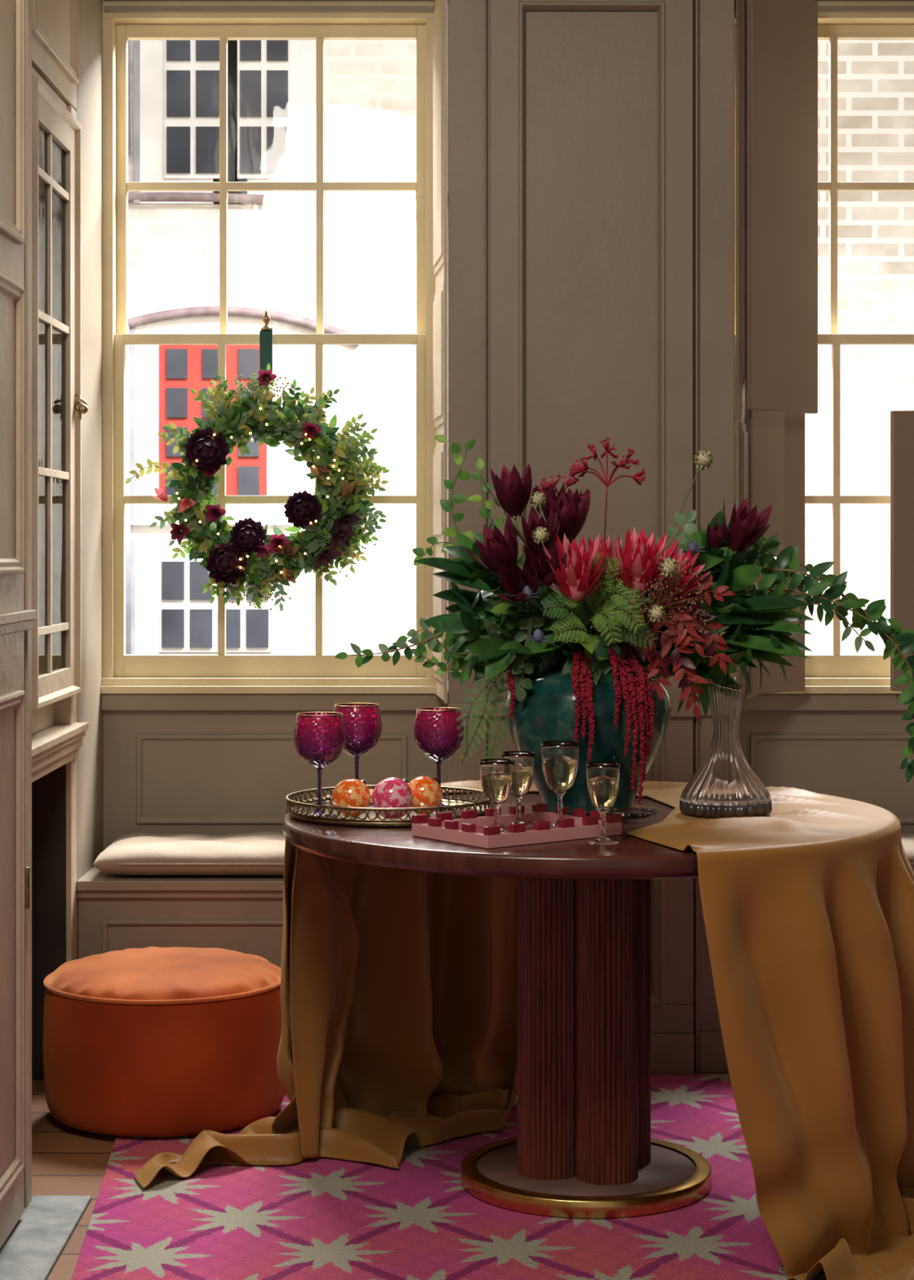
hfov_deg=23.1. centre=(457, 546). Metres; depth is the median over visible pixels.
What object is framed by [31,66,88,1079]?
tall cabinet
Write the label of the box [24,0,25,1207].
wall
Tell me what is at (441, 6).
trim
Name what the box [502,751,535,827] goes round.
glass
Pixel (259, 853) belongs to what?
seat cushion
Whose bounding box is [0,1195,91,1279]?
hearth slab
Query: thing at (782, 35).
window shutter
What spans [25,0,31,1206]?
trim
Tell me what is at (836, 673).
window
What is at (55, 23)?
cabinet
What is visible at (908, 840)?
seat cushion
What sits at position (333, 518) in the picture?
wreath
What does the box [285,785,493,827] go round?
tray
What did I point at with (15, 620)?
door
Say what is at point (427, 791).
bauble
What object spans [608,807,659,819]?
glass dish
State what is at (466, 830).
serving tray
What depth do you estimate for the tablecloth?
4.23 m
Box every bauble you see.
[332,778,370,817]
[371,777,413,818]
[408,776,443,814]
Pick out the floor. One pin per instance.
(67, 1161)
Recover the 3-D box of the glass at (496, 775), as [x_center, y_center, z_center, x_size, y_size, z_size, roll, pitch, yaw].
[0.074,0.464,4.150,0.066,0.135,0.066,0,0,0]
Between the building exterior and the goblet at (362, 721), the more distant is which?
the building exterior
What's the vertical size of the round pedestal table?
0.740 m
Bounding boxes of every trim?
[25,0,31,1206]
[433,0,448,703]
[736,0,755,698]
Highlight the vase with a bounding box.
[504,649,671,813]
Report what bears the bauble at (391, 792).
on the tray at (299, 811)
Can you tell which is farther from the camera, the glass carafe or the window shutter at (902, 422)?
the window shutter at (902, 422)
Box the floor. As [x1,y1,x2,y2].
[31,1071,729,1279]
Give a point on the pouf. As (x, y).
(148, 1042)
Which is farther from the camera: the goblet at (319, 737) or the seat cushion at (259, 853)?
the seat cushion at (259, 853)
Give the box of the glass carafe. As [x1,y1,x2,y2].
[679,676,772,817]
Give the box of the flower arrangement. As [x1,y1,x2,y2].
[334,434,913,804]
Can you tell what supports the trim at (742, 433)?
attached to the wall at (591, 143)
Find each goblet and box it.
[293,711,346,817]
[333,702,382,804]
[413,706,464,809]
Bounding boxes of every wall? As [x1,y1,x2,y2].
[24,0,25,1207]
[75,0,913,1072]
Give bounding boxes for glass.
[479,758,515,833]
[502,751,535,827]
[541,740,579,828]
[586,761,620,844]
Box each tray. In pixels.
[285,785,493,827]
[412,803,622,848]
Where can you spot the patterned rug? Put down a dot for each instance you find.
(319, 1218)
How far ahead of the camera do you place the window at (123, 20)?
5.92 m
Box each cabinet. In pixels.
[31,0,79,109]
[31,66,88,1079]
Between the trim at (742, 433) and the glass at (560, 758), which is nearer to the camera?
the glass at (560, 758)
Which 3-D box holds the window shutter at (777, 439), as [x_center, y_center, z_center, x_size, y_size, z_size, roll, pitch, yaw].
[0.810,0.006,5.750,0.042,0.737,0.244,0,0,44]
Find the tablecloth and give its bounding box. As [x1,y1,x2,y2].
[134,780,913,1279]
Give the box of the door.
[0,0,36,1248]
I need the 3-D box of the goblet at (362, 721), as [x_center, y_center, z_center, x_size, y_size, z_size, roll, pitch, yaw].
[-0.208,0.430,4.645,0.105,0.206,0.105,0,0,0]
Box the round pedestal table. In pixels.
[282,792,711,1218]
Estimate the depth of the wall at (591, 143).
5.50 m
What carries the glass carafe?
on the tablecloth
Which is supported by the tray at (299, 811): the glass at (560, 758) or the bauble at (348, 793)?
the bauble at (348, 793)
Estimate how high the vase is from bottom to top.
0.330 m
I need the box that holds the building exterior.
[125,40,913,654]
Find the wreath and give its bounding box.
[124,311,390,611]
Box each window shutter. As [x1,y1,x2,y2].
[745,0,817,413]
[746,408,805,695]
[890,410,913,691]
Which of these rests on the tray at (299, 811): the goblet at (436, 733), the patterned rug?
the goblet at (436, 733)
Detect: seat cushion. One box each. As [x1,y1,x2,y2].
[93,831,285,875]
[901,834,913,872]
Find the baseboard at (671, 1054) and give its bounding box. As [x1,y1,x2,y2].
[516,1031,728,1075]
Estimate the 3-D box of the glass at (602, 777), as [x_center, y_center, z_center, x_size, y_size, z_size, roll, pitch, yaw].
[0.266,0.467,4.075,0.062,0.145,0.062,0,0,0]
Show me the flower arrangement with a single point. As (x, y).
(646, 613)
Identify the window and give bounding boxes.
[100,0,435,693]
[734,0,913,693]
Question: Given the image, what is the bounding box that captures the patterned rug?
[71,1074,826,1279]
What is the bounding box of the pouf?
[43,946,284,1137]
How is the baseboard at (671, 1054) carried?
attached to the wall at (591, 143)

